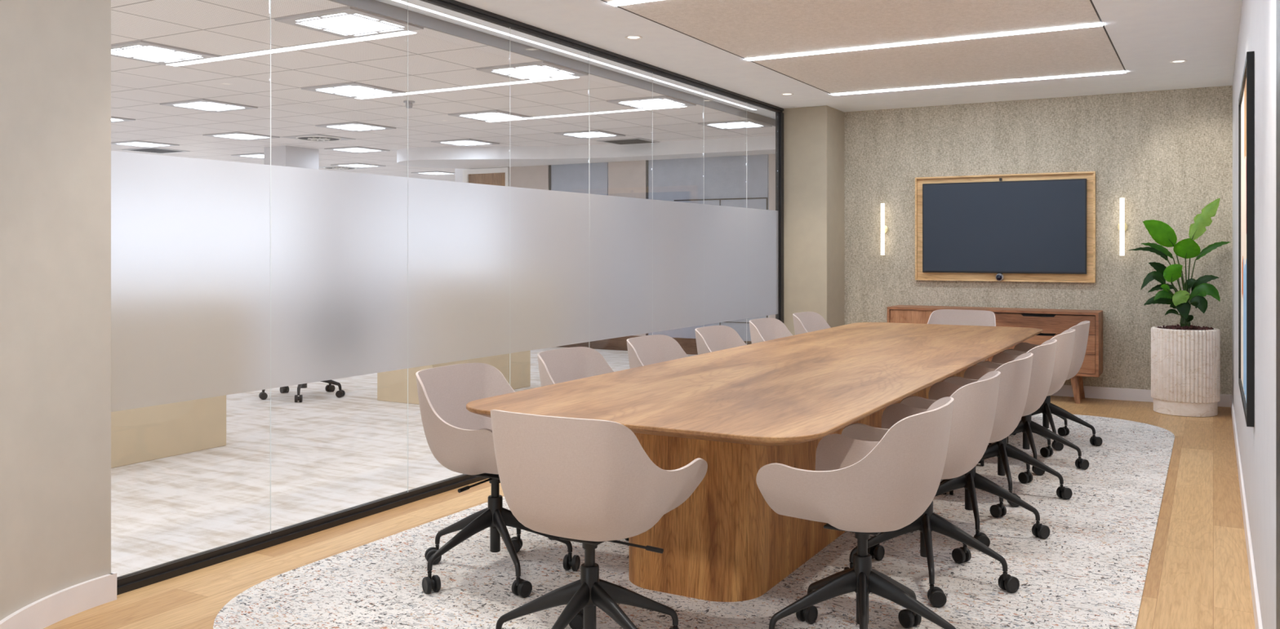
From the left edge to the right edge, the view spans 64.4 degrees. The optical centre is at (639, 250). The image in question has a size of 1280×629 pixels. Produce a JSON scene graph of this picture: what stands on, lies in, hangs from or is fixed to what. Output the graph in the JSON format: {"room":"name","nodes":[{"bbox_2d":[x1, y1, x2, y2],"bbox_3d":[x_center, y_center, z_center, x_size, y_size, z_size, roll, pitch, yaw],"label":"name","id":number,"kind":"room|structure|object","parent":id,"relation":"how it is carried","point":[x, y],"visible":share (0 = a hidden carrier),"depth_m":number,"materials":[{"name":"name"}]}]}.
{"room":"conference room","nodes":[
{"label":"conference room","id":0,"kind":"room"},
{"bbox_2d":[0,0,111,621],"bbox_3d":[-1.960,-0.020,2.896,0.341,2.720,2.006,0,0,-13],"label":"wall","id":1,"kind":"structure","parent":0,"point":[55,55],"depth_m":3.61,"materials":[{"name":"beige paint"}]},
{"bbox_2d":[0,572,116,628],"bbox_3d":[-2.052,1.270,3.466,0.106,0.100,0.765,0,0,4],"label":"baseboard","id":2,"kind":"structure","parent":1,"relation":"attached to","point":[46,611],"depth_m":3.63,"materials":[{"name":"white paint"}]},
{"bbox_2d":[263,145,319,169],"bbox_3d":[-4.547,-0.005,13.271,0.400,2.650,0.550,0,0,29],"label":"column","id":3,"kind":"structure","parent":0,"point":[283,156],"depth_m":13.09,"materials":[{"name":"white paint"}]},
{"bbox_2d":[111,0,775,182],"bbox_3d":[-4.458,-1.370,11.986,11.458,0.080,21.500,0,0,29],"label":"ceiling","id":4,"kind":"structure","parent":0,"point":[444,79],"depth_m":8.67,"materials":[{"name":"tile"}]},
{"bbox_2d":[111,116,135,123],"bbox_3d":[-5.536,-1.325,10.229,0.592,0.013,0.592,0,0,29],"label":"recessed light","id":5,"kind":"object","parent":4,"relation":"in","point":[113,119],"visible":0.18,"depth_m":10.31,"materials":[{"name":"grey plastic"}]},
{"bbox_2d":[111,140,179,147],"bbox_3d":[-6.215,-1.325,12.720,0.592,0.013,0.592,0,0,29],"label":"recessed light","id":6,"kind":"object","parent":4,"relation":"in","point":[133,143],"visible":0.98,"depth_m":12.69,"materials":[{"name":"grey plastic"}]},
{"bbox_2d":[122,142,162,146],"bbox_3d":[-6.215,-1.327,12.720,0.492,0.006,0.492,0,0,29],"label":"diffuser","id":7,"kind":"object","parent":6,"relation":"attached to","point":[123,144],"depth_m":12.74,"materials":[{"name":"white plastic"}]},
{"bbox_2d":[121,147,190,153],"bbox_3d":[-6.448,-1.327,13.545,0.592,0.009,0.592,0,0,29],"label":"ceiling vent","id":8,"kind":"object","parent":4,"relation":"in","point":[155,150],"visible":0.97,"depth_m":13.50,"materials":[{"name":"grey metal"}]},
{"bbox_2d":[111,40,220,65],"bbox_3d":[-3.277,-1.325,6.847,0.592,0.013,0.592,0,0,29],"label":"recessed light","id":9,"kind":"object","parent":4,"relation":"in","point":[140,51],"visible":0.84,"depth_m":6.84,"materials":[{"name":"grey plastic"}]},
{"bbox_2d":[111,45,198,62],"bbox_3d":[-3.277,-1.327,6.847,0.492,0.006,0.492,0,0,29],"label":"diffuser","id":10,"kind":"object","parent":9,"relation":"attached to","point":[144,53],"depth_m":6.87,"materials":[{"name":"white plastic"}]},
{"bbox_2d":[160,98,257,112],"bbox_3d":[-3.955,-1.325,9.338,0.592,0.013,0.592,0,0,29],"label":"recessed light","id":11,"kind":"object","parent":4,"relation":"in","point":[202,104],"visible":1,"depth_m":9.32,"materials":[{"name":"grey plastic"}]},
{"bbox_2d":[182,102,238,110],"bbox_3d":[-3.955,-1.327,9.338,0.492,0.006,0.492,0,0,29],"label":"diffuser","id":12,"kind":"object","parent":11,"relation":"attached to","point":[198,106],"depth_m":9.37,"materials":[{"name":"white plastic"}]},
{"bbox_2d":[203,132,279,140],"bbox_3d":[-4.635,-1.325,11.828,0.592,0.013,0.592,0,0,29],"label":"recessed light","id":13,"kind":"object","parent":4,"relation":"in","point":[234,135],"visible":0.98,"depth_m":11.78,"materials":[{"name":"grey plastic"}]},
{"bbox_2d":[218,133,261,138],"bbox_3d":[-4.635,-1.327,11.828,0.492,0.006,0.492,0,0,29],"label":"diffuser","id":14,"kind":"object","parent":13,"relation":"attached to","point":[224,135],"depth_m":11.86,"materials":[{"name":"white plastic"}]},
{"bbox_2d":[231,152,263,159],"bbox_3d":[-5.313,-1.325,14.319,0.592,0.013,0.592,0,0,29],"label":"recessed light","id":15,"kind":"object","parent":4,"relation":"in","point":[260,155],"visible":0.57,"depth_m":14.22,"materials":[{"name":"grey plastic"}]},
{"bbox_2d":[248,155,263,157],"bbox_3d":[-5.313,-1.327,14.319,0.492,0.006,0.492,0,0,29],"label":"diffuser","id":16,"kind":"object","parent":15,"relation":"attached to","point":[249,156],"depth_m":14.34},
{"bbox_2d":[282,133,355,142],"bbox_3d":[-3.809,-1.321,12.056,0.592,0.021,0.592,0,0,29],"label":"ceiling vent","id":17,"kind":"object","parent":4,"relation":"in","point":[317,138],"visible":1,"depth_m":12.00,"materials":[{"name":"grey metal"}]},
{"bbox_2d":[319,165,367,169],"bbox_3d":[-4.833,-1.321,16.388,0.592,0.021,0.592,0,0,29],"label":"ceiling vent","id":18,"kind":"object","parent":4,"relation":"in","point":[331,167],"visible":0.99,"depth_m":16.32,"materials":[{"name":"grey metal"}]},
{"bbox_2d":[275,6,423,39],"bbox_3d":[-1.696,-1.325,5.955,0.592,0.013,0.592,0,0,29],"label":"recessed light","id":19,"kind":"object","parent":4,"relation":"in","point":[350,23],"visible":0.98,"depth_m":5.93,"materials":[{"name":"grey plastic"}]},
{"bbox_2d":[299,13,402,35],"bbox_3d":[-1.696,-1.327,5.955,0.492,0.006,0.492,0,0,29],"label":"diffuser","id":20,"kind":"object","parent":19,"relation":"attached to","point":[337,24],"depth_m":5.95,"materials":[{"name":"white plastic"}]},
{"bbox_2d":[301,82,405,98],"bbox_3d":[-2.375,-1.325,8.446,0.592,0.013,0.592,0,0,29],"label":"recessed light","id":21,"kind":"object","parent":4,"relation":"in","point":[349,90],"visible":1,"depth_m":8.41,"materials":[{"name":"grey plastic"}]},
{"bbox_2d":[323,86,384,95],"bbox_3d":[-2.375,-1.327,8.446,0.492,0.006,0.492,0,0,29],"label":"diffuser","id":22,"kind":"object","parent":21,"relation":"attached to","point":[337,91],"depth_m":8.46,"materials":[{"name":"white plastic"}]},
{"bbox_2d":[315,121,395,132],"bbox_3d":[-3.054,-1.325,10.937,0.592,0.013,0.592,0,0,29],"label":"recessed light","id":23,"kind":"object","parent":4,"relation":"in","point":[356,126],"visible":1,"depth_m":10.92,"materials":[{"name":"grey plastic"}]},
{"bbox_2d":[333,124,377,129],"bbox_3d":[-3.054,-1.327,10.937,0.492,0.006,0.492,0,0,29],"label":"diffuser","id":24,"kind":"object","parent":23,"relation":"attached to","point":[335,126],"depth_m":10.95,"materials":[{"name":"white plastic"}]},
{"bbox_2d":[324,146,390,153],"bbox_3d":[-3.732,-1.325,13.428,0.592,0.013,0.592,0,0,29],"label":"recessed light","id":25,"kind":"object","parent":4,"relation":"in","point":[357,149],"visible":1,"depth_m":13.41,"materials":[{"name":"grey plastic"}]},
{"bbox_2d":[338,148,376,151],"bbox_3d":[-3.732,-1.327,13.428,0.492,0.006,0.492,0,0,29],"label":"diffuser","id":26,"kind":"object","parent":25,"relation":"attached to","point":[340,149],"depth_m":13.46,"materials":[{"name":"white plastic"}]},
{"bbox_2d":[330,163,386,168],"bbox_3d":[-4.410,-1.325,15.920,0.592,0.013,0.592,0,0,29],"label":"recessed light","id":27,"kind":"object","parent":4,"relation":"in","point":[348,165],"visible":1,"depth_m":15.86,"materials":[{"name":"grey plastic"}]},
{"bbox_2d":[345,164,373,167],"bbox_3d":[-4.410,-1.327,15.920,0.492,0.006,0.492,0,0,29],"label":"diffuser","id":28,"kind":"object","parent":27,"relation":"attached to","point":[347,166],"depth_m":16.02,"materials":[{"name":"white plastic"}]},
{"bbox_2d":[403,100,414,108],"bbox_3d":[-2.063,-1.297,9.085,0.100,0.066,0.100,0,0,29],"label":"sprinkler head","id":29,"kind":"object","parent":4,"relation":"attached to","point":[410,102],"visible":0.93,"depth_m":9.06},
{"bbox_2d":[411,171,454,175],"bbox_3d":[-3.511,-1.325,17.514,0.592,0.013,0.592,0,0,29],"label":"recessed light","id":30,"kind":"object","parent":4,"relation":"in","point":[433,173],"visible":0.96,"depth_m":17.47,"materials":[{"name":"white plastic"}]},
{"bbox_2d":[424,172,447,174],"bbox_3d":[-3.511,-1.327,17.514,0.492,0.006,0.492,0,0,29],"label":"diffuser","id":31,"kind":"object","parent":30,"relation":"attached to","point":[425,173],"depth_m":17.55,"materials":[{"name":"white plastic"}]},
{"bbox_2d":[431,138,499,146],"bbox_3d":[-2.152,-1.325,12.536,0.592,0.013,0.592,0,0,29],"label":"recessed light","id":32,"kind":"object","parent":4,"relation":"in","point":[464,142],"visible":1,"depth_m":12.49,"materials":[{"name":"grey plastic"}]},
{"bbox_2d":[445,141,484,145],"bbox_3d":[-2.152,-1.327,12.536,0.492,0.006,0.492,0,0,29],"label":"diffuser","id":33,"kind":"object","parent":32,"relation":"attached to","point":[451,143],"depth_m":12.59,"materials":[{"name":"white plastic"}]},
{"bbox_2d":[448,110,533,121],"bbox_3d":[-1.473,-1.325,10.045,0.592,0.013,0.592,0,0,29],"label":"recessed light","id":34,"kind":"object","parent":4,"relation":"in","point":[491,115],"visible":1,"depth_m":10.01,"materials":[{"name":"grey plastic"}]},
{"bbox_2d":[465,113,515,119],"bbox_3d":[-1.473,-1.327,10.045,0.492,0.006,0.492,0,0,29],"label":"diffuser","id":35,"kind":"object","parent":34,"relation":"attached to","point":[471,116],"depth_m":10.06,"materials":[{"name":"white plastic"}]},
{"bbox_2d":[476,61,588,81],"bbox_3d":[-0.794,-1.325,7.554,0.592,0.013,0.592,0,0,29],"label":"recessed light","id":36,"kind":"object","parent":4,"relation":"in","point":[540,70],"visible":0.99,"depth_m":7.53,"materials":[{"name":"grey plastic"}]},
{"bbox_2d":[497,66,571,78],"bbox_3d":[-0.794,-1.327,7.554,0.492,0.006,0.492,0,0,29],"label":"diffuser","id":37,"kind":"object","parent":36,"relation":"attached to","point":[517,72],"depth_m":7.56,"materials":[{"name":"white plastic"}]},
{"bbox_2d":[554,129,625,138],"bbox_3d":[-0.571,-1.325,11.644,0.592,0.013,0.592,0,0,29],"label":"recessed light","id":38,"kind":"object","parent":4,"relation":"in","point":[596,133],"visible":1,"depth_m":11.62,"materials":[{"name":"grey plastic"}]},
{"bbox_2d":[568,132,609,137],"bbox_3d":[-0.571,-1.327,11.644,0.492,0.006,0.492,0,0,29],"label":"diffuser","id":39,"kind":"object","parent":38,"relation":"attached to","point":[577,134],"depth_m":11.69,"materials":[{"name":"white plastic"}]},
{"bbox_2d":[596,137,659,144],"bbox_3d":[-0.122,-1.327,12.445,0.592,0.009,0.592,0,0,29],"label":"ceiling vent","id":40,"kind":"object","parent":4,"relation":"in","point":[633,140],"visible":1,"depth_m":12.38,"materials":[{"name":"grey metal"}]},
{"bbox_2d":[606,95,696,110],"bbox_3d":[0.108,-1.325,9.153,0.592,0.013,0.592,0,0,29],"label":"recessed light","id":41,"kind":"object","parent":4,"relation":"in","point":[664,101],"visible":1,"depth_m":9.12,"materials":[{"name":"grey plastic"}]},
{"bbox_2d":[623,98,684,107],"bbox_3d":[0.108,-1.327,9.153,0.492,0.006,0.492,0,0,29],"label":"diffuser","id":42,"kind":"object","parent":41,"relation":"attached to","point":[646,103],"depth_m":9.16,"materials":[{"name":"white plastic"}]},
{"bbox_2d":[697,119,772,129],"bbox_3d":[1.010,-1.325,10.753,0.592,0.013,0.592,0,0,29],"label":"recessed light","id":43,"kind":"object","parent":4,"relation":"in","point":[739,124],"visible":1,"depth_m":10.71,"materials":[{"name":"grey plastic"}]},
{"bbox_2d":[710,122,760,128],"bbox_3d":[1.010,-1.327,10.753,0.492,0.006,0.492,0,0,29],"label":"diffuser","id":44,"kind":"object","parent":43,"relation":"attached to","point":[722,125],"depth_m":10.78,"materials":[{"name":"white plastic"}]},
{"bbox_2d":[396,135,775,168],"bbox_3d":[-0.577,-1.248,12.713,5.943,0.165,1.516,0,0,29],"label":"wall","id":45,"kind":"structure","parent":0,"point":[479,157],"depth_m":12.96,"materials":[{"name":"paint"}]},
{"bbox_2d":[454,154,768,318],"bbox_3d":[1.703,0.020,16.634,5.823,2.800,7.550,0,0,29],"label":"wall","id":46,"kind":"structure","parent":0,"point":[458,172],"depth_m":14.72,"materials":[{"name":"paint"}]},
{"bbox_2d":[462,167,509,186],"bbox_3d":[-2.190,0.080,14.467,0.810,2.480,0.050,0,0,29],"label":"door","id":47,"kind":"structure","parent":46,"relation":"in","point":[491,176],"depth_m":14.44,"materials":[{"name":"brown wood"}]},
{"bbox_2d":[329,0,775,126],"bbox_3d":[-1.306,-1.346,5.903,0.014,0.068,14.000,0,0,29],"label":"trim","id":48,"kind":"structure","parent":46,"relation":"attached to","point":[375,6],"depth_m":6.88,"materials":[{"name":"grey metal"}]},
{"bbox_2d":[509,154,775,336],"bbox_3d":[0.276,-0.022,13.087,4.823,2.284,0.030,0,0,29],"label":"panel","id":49,"kind":"object","parent":46,"relation":"attached to","point":[625,179],"visible":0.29,"depth_m":13.37,"materials":[{"name":"beige paint"}]},
{"bbox_2d":[558,335,751,355],"bbox_3d":[0.274,1.220,13.083,4.823,0.200,0.040,0,0,29],"label":"baseboard","id":50,"kind":"structure","parent":46,"relation":"attached to","point":[689,346],"depth_m":13.36,"materials":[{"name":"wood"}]},
{"bbox_2d":[548,160,767,335],"bbox_3d":[0.158,-0.022,13.154,3.210,2.284,0.030,0,0,29],"label":"trim","id":51,"kind":"structure","parent":46,"relation":"attached to","point":[646,161],"depth_m":13.08,"materials":[{"name":"grey"}]},
{"bbox_2d":[551,154,768,341],"bbox_3d":[0.173,-0.022,13.151,3.180,2.284,0.020,0,0,29],"label":"window","id":52,"kind":"structure","parent":46,"relation":"in","point":[746,176],"depth_m":12.85,"materials":[{"name":"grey glass"}]},
{"bbox_2d":[43,346,1255,628],"bbox_3d":[-2.593,1.370,10.934,15.739,0.100,21.500,0,0,29],"label":"floor","id":53,"kind":"structure","parent":0,"point":[331,454],"depth_m":5.36,"materials":[{"name":"wood"}]},
{"bbox_2d":[111,395,226,468],"bbox_3d":[-3.737,0.790,5.842,0.650,1.060,2.705,0,0,29],"label":"storage cabinet","id":54,"kind":"object","parent":53,"relation":"on","point":[144,434],"visible":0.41,"depth_m":6.47,"materials":[{"name":"beige laminate"}]},
{"bbox_2d":[258,379,345,402],"bbox_3d":[-3.021,0.870,9.121,0.736,0.900,0.703,0,0,-11],"label":"office chair","id":55,"kind":"object","parent":53,"relation":"on","point":[330,388],"visible":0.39,"depth_m":9.10,"materials":[{"name":"black plastic"}]},
{"bbox_2d":[116,474,488,595],"bbox_3d":[-0.333,1.294,6.896,0.058,0.052,6.965,0,0,29],"label":"track","id":56,"kind":"object","parent":53,"relation":"on","point":[159,573],"depth_m":4.57,"materials":[{"name":"black metal"}]},
{"bbox_2d":[111,0,271,533],"bbox_3d":[-1.849,-0.034,4.206,0.011,2.604,0.787,0,0,29],"label":"glass panel","id":57,"kind":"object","parent":56,"relation":"on","point":[191,237],"depth_m":4.17,"materials":[{"name":"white glass"}]},
{"bbox_2d":[271,0,408,492],"bbox_3d":[-1.437,-0.034,4.936,0.011,2.604,0.889,0,0,29],"label":"glass panel","id":58,"kind":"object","parent":56,"relation":"on","point":[340,239],"depth_m":4.89,"materials":[{"name":"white glass"}]},
{"bbox_2d":[408,177,510,368],"bbox_3d":[-1.000,-0.034,5.710,0.011,2.604,0.888,0,0,29],"label":"film","id":59,"kind":"structure","parent":56,"relation":"on","point":[459,233],"depth_m":5.67,"materials":[{"name":"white frosted glass"}]},
{"bbox_2d":[510,186,589,353],"bbox_3d":[-0.564,-0.034,6.483,0.011,2.604,0.888,0,0,29],"label":"window","id":60,"kind":"structure","parent":56,"relation":"on","point":[549,229],"depth_m":6.46,"materials":[{"name":"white glass"}]},
{"bbox_2d":[589,194,652,342],"bbox_3d":[-0.128,-0.034,7.256,0.011,2.604,0.887,0,0,29],"label":"window","id":61,"kind":"structure","parent":56,"relation":"on","point":[620,228],"depth_m":7.21,"materials":[{"name":"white glass"}]},
{"bbox_2d":[652,200,703,332],"bbox_3d":[0.307,-0.034,8.028,0.011,2.604,0.885,0,0,29],"label":"window","id":62,"kind":"structure","parent":56,"relation":"on","point":[677,227],"depth_m":7.99,"materials":[{"name":"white glass"}]},
{"bbox_2d":[703,204,746,324],"bbox_3d":[0.742,-0.034,8.800,0.011,2.604,0.887,0,0,29],"label":"window","id":63,"kind":"structure","parent":56,"relation":"on","point":[725,228],"depth_m":8.78,"materials":[{"name":"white glass"}]},
{"bbox_2d":[746,110,777,318],"bbox_3d":[1.147,-0.034,9.518,0.011,2.604,0.761,0,0,29],"label":"window","id":64,"kind":"structure","parent":56,"relation":"on","point":[762,224],"depth_m":9.49,"materials":[{"name":"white glass"}]},
{"bbox_2d":[775,111,783,323],"bbox_3d":[1.356,-0.034,9.891,0.058,2.604,0.092,0,0,29],"label":"trim","id":65,"kind":"structure","parent":56,"relation":"on","point":[779,116],"depth_m":9.86,"materials":[{"name":"black metal"}]},
{"bbox_2d":[377,351,530,404],"bbox_3d":[-1.682,0.760,9.376,0.628,1.120,1.420,0,0,29],"label":"storage cabinet","id":66,"kind":"object","parent":53,"relation":"on","point":[392,386],"visible":0.2,"depth_m":8.89,"materials":[{"name":"beige laminate"}]},
{"bbox_2d":[213,413,1174,628],"bbox_3d":[1.159,1.317,5.649,3.059,0.006,6.580,0,0,29],"label":"rug","id":67,"kind":"object","parent":53,"relation":"on","point":[1090,572],"visible":0.58,"depth_m":4.11,"materials":[{"name":"carpet"}]},
{"bbox_2d":[415,363,580,598],"bbox_3d":[-0.622,0.900,4.132,0.652,0.828,0.670,0,0,29],"label":"swivel armchair","id":68,"kind":"object","parent":67,"relation":"on","point":[460,439],"visible":0.76,"depth_m":4.09,"materials":[{"name":"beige plastic"}]},
{"bbox_2d":[537,346,628,541],"bbox_3d":[-0.212,0.900,4.860,0.652,0.828,0.670,0,0,29],"label":"swivel armchair","id":69,"kind":"object","parent":67,"relation":"on","point":[566,364],"visible":0.04,"depth_m":5.05,"materials":[{"name":"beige plastic"}]},
{"bbox_2d":[490,409,707,628],"bbox_3d":[-0.171,0.900,3.184,0.670,0.828,0.652,0,0,29],"label":"swivel armchair","id":70,"kind":"object","parent":67,"relation":"on","point":[591,483],"visible":1,"depth_m":3.02,"materials":[{"name":"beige plastic"}]},
{"bbox_2d":[626,334,688,368],"bbox_3d":[0.199,0.900,5.588,0.652,0.828,0.670,0,0,29],"label":"swivel armchair","id":71,"kind":"object","parent":67,"relation":"on","point":[646,350],"visible":0.05,"depth_m":5.79,"materials":[{"name":"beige plastic"}]},
{"bbox_2d":[694,325,746,355],"bbox_3d":[0.610,0.900,6.316,0.652,0.828,0.670,0,0,29],"label":"swivel armchair","id":72,"kind":"object","parent":67,"relation":"on","point":[711,339],"visible":0.03,"depth_m":6.53,"materials":[{"name":"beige plastic"}]},
{"bbox_2d":[466,322,1042,602],"bbox_3d":[1.144,0.947,5.655,1.407,0.734,5.125,0,0,29],"label":"conference table","id":73,"kind":"object","parent":67,"relation":"on","point":[741,411],"visible":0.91,"depth_m":3.93,"materials":[{"name":"brown wood"}]},
{"bbox_2d":[749,318,792,343],"bbox_3d":[1.020,0.900,7.045,0.652,0.828,0.670,0,0,29],"label":"swivel armchair","id":74,"kind":"object","parent":67,"relation":"on","point":[762,330],"visible":0.02,"depth_m":7.27,"materials":[{"name":"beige plastic"}]},
{"bbox_2d":[792,311,831,335],"bbox_3d":[1.431,0.900,7.773,0.652,0.828,0.670,0,0,29],"label":"swivel armchair","id":75,"kind":"object","parent":67,"relation":"on","point":[804,322],"visible":0.02,"depth_m":8.00,"materials":[{"name":"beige plastic"}]},
{"bbox_2d":[755,396,955,628],"bbox_3d":[0.764,0.900,3.314,0.652,0.828,0.670,0,0,29],"label":"swivel armchair","id":76,"kind":"object","parent":67,"relation":"on","point":[864,489],"visible":1,"depth_m":3.14,"materials":[{"name":"beige fabric"}]},
{"bbox_2d":[840,371,1019,608],"bbox_3d":[1.174,0.900,4.042,0.652,0.828,0.670,0,0,29],"label":"swivel armchair","id":77,"kind":"object","parent":67,"relation":"on","point":[975,404],"visible":0.48,"depth_m":3.88,"materials":[{"name":"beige plastic"}]},
{"bbox_2d":[927,309,995,361],"bbox_3d":[2.527,0.900,8.077,0.670,0.828,0.652,0,0,29],"label":"swivel armchair","id":78,"kind":"object","parent":67,"relation":"on","point":[941,317],"visible":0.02,"depth_m":8.27,"materials":[{"name":"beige plastic"}]},
{"bbox_2d":[900,352,1049,546],"bbox_3d":[1.585,0.900,4.770,0.652,0.828,0.670,0,0,29],"label":"swivel armchair","id":79,"kind":"object","parent":67,"relation":"on","point":[1015,377],"visible":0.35,"depth_m":4.62,"materials":[{"name":"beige plastic"}]},
{"bbox_2d":[942,339,1072,507],"bbox_3d":[1.996,0.900,5.499,0.652,0.828,0.670,0,0,29],"label":"swivel armchair","id":80,"kind":"object","parent":67,"relation":"on","point":[1044,355],"visible":0.32,"depth_m":5.36,"materials":[{"name":"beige plastic"}]},
{"bbox_2d":[975,328,1088,475],"bbox_3d":[2.406,0.900,6.227,0.652,0.828,0.670,0,0,29],"label":"swivel armchair","id":81,"kind":"object","parent":67,"relation":"on","point":[1065,340],"visible":0.39,"depth_m":6.08,"materials":[{"name":"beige plastic"}]},
{"bbox_2d":[1001,320,1102,451],"bbox_3d":[2.817,0.900,6.955,0.652,0.828,0.670,0,0,29],"label":"swivel armchair","id":82,"kind":"object","parent":67,"relation":"on","point":[1082,329],"visible":0.3,"depth_m":6.82,"materials":[{"name":"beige plastic"}]},
{"bbox_2d":[887,305,1102,404],"bbox_3d":[3.205,0.927,9.261,1.815,0.786,0.402,0,0,29],"label":"sideboard","id":83,"kind":"object","parent":53,"relation":"on","point":[1052,322],"visible":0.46,"depth_m":8.88,"materials":[{"name":"brown wood"}]},
{"bbox_2d":[1151,324,1220,417],"bbox_3d":[4.424,0.960,8.251,0.495,0.721,0.496,0,0,29],"label":"planter","id":84,"kind":"object","parent":53,"relation":"on","point":[1185,361],"visible":0.99,"depth_m":8.05,"materials":[{"name":"stone"}]},
{"bbox_2d":[1128,198,1230,327],"bbox_3d":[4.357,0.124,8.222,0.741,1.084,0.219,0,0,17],"label":"potted plant","id":85,"kind":"object","parent":84,"relation":"on","point":[1160,232],"visible":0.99,"depth_m":8.22,"materials":[{"name":"green plant"}]},
{"bbox_2d":[376,0,1242,119],"bbox_3d":[0.512,-1.429,4.878,4.179,0.101,14.000,0,0,29],"label":"ceiling","id":86,"kind":"structure","parent":0,"point":[1146,35],"depth_m":7.13,"materials":[{"name":"paint"}]},
{"bbox_2d":[391,0,757,110],"bbox_3d":[-1.409,-1.384,5.491,0.044,0.016,10.380,0,0,29],"label":"recessed light","id":87,"kind":"object","parent":86,"relation":"in","point":[397,1],"visible":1,"depth_m":6.91,"materials":[{"name":"white plastic"}]},
{"bbox_2d":[419,0,783,112],"bbox_3d":[-0.825,-1.358,6.025,0.058,0.044,8.965,0,0,29],"label":"track","id":88,"kind":"object","parent":86,"relation":"attached to","point":[452,5],"visible":1,"depth_m":6.79,"materials":[{"name":"black metal"}]},
{"bbox_2d":[624,35,642,39],"bbox_3d":[-0.042,-1.383,6.592,0.115,0.017,0.115,0,0,29],"label":"recessed light","id":89,"kind":"object","parent":86,"relation":"in","point":[633,37],"visible":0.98,"depth_m":6.59,"materials":[{"name":"white plastic"}]},
{"bbox_2d":[780,93,793,95],"bbox_3d":[1.302,-1.383,8.992,0.115,0.017,0.115,0,0,29],"label":"recessed light","id":90,"kind":"object","parent":86,"relation":"in","point":[783,94],"visible":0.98,"depth_m":8.99,"materials":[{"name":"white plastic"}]},
{"bbox_2d":[603,0,1124,93],"bbox_3d":[0.843,-1.425,5.087,2.344,0.090,7.762,0,0,29],"label":"panel","id":91,"kind":"object","parent":86,"relation":"attached to","point":[744,28],"visible":0.8,"depth_m":6.56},
{"bbox_2d":[608,0,659,6],"bbox_3d":[0.863,-1.383,5.122,2.356,0.018,0.088,0,0,29],"label":"ceiling light","id":92,"kind":"object","parent":91,"relation":"attached to","point":[621,2],"visible":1,"depth_m":5.63,"materials":[{"name":"white plastic"}]},
{"bbox_2d":[744,22,1102,61],"bbox_3d":[1.796,-1.383,6.777,2.356,0.018,0.088,0,0,29],"label":"ceiling light","id":93,"kind":"object","parent":91,"relation":"attached to","point":[1094,24],"visible":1,"depth_m":6.68,"materials":[{"name":"white plastic"}]},
{"bbox_2d":[831,71,1125,95],"bbox_3d":[2.729,-1.383,8.432,2.356,0.018,0.088,0,0,29],"label":"ceiling light","id":94,"kind":"object","parent":91,"relation":"attached to","point":[1115,72],"visible":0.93,"depth_m":8.35,"materials":[{"name":"white plastic"}]},
{"bbox_2d":[1169,59,1187,63],"bbox_3d":[3.937,-1.383,7.430,0.115,0.017,0.115,0,0,29],"label":"recessed light","id":95,"kind":"object","parent":86,"relation":"in","point":[1180,60],"visible":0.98,"depth_m":7.44,"materials":[{"name":"white plastic"}]},
{"bbox_2d":[782,105,844,335],"bbox_3d":[1.695,-0.030,10.062,0.507,2.700,0.537,0,0,29],"label":"wall column","id":96,"kind":"structure","parent":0,"point":[814,137],"depth_m":9.83,"materials":[{"name":"beige paint"}]},
{"bbox_2d":[844,85,1232,395],"bbox_3d":[3.342,-0.080,9.527,4.016,3.000,0.150,0,0,29],"label":"wall","id":97,"kind":"structure","parent":0,"point":[1168,153],"depth_m":9.08,"materials":[{"name":"beige paint"}]},
{"bbox_2d":[880,203,888,255],"bbox_3d":[2.379,-0.203,9.935,0.080,0.506,0.085,0,0,29],"label":"wall sconce","id":98,"kind":"object","parent":97,"relation":"attached to","point":[884,228],"visible":1,"depth_m":9.90,"materials":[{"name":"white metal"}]},
{"bbox_2d":[922,178,1086,274],"bbox_3d":[3.344,-0.210,9.396,1.444,0.848,0.052,0,0,29],"label":"television","id":99,"kind":"object","parent":97,"relation":"attached to","point":[1023,226],"visible":1,"depth_m":9.36,"materials":[{"name":"black"}]},
{"bbox_2d":[995,272,1003,281],"bbox_3d":[3.317,0.248,9.379,0.070,0.077,0.079,0,0,29],"label":"webcam","id":100,"kind":"object","parent":99,"relation":"attached to","point":[999,277],"visible":1,"depth_m":9.36,"materials":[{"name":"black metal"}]},
{"bbox_2d":[915,171,1095,283],"bbox_3d":[3.349,-0.204,9.411,1.588,0.988,0.044,0,0,29],"label":"frame","id":101,"kind":"object","parent":97,"relation":"attached to","point":[1090,277],"visible":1,"depth_m":9.36,"materials":[{"name":"brown wood"}]},
{"bbox_2d":[1117,197,1127,255],"bbox_3d":[4.221,-0.203,8.896,0.080,0.506,0.085,0,0,29],"label":"wall sconce","id":102,"kind":"object","parent":97,"relation":"attached to","point":[1122,227],"visible":1,"depth_m":8.86,"materials":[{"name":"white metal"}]},
{"bbox_2d":[1050,385,1231,407],"bbox_3d":[3.504,1.268,9.341,3.352,0.105,0.014,0,0,29],"label":"baseboard","id":103,"kind":"structure","parent":97,"relation":"attached to","point":[1098,393],"depth_m":8.94,"materials":[{"name":"white paint"}]},
{"bbox_2d":[1232,0,1275,628],"bbox_3d":[2.290,-0.080,3.625,0.150,3.000,11.165,0,0,29],"label":"wall","id":104,"kind":"structure","parent":0,"point":[1257,24],"depth_m":3.30,"materials":[{"name":"white paint"}]},
{"bbox_2d":[1238,51,1253,426],"bbox_3d":[2.728,-0.042,4.581,0.025,1.456,1.470,0,0,29],"label":"framed painting","id":105,"kind":"object","parent":104,"relation":"attached to","point":[1246,100],"visible":1,"depth_m":3.95,"materials":[{"name":"black plastic"}]},
{"bbox_2d":[1231,395,1262,628],"bbox_3d":[2.241,1.268,3.702,0.012,0.105,11.051,0,0,29],"label":"baseboard","id":106,"kind":"structure","parent":104,"relation":"attached to","point":[1255,602],"depth_m":4.38,"materials":[{"name":"white paint"}]},
{"bbox_2d":[1275,0,1279,628],"bbox_3d":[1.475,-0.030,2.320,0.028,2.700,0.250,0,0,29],"label":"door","id":107,"kind":"structure","parent":104,"relation":"in","point":[1277,2],"depth_m":2.37,"materials":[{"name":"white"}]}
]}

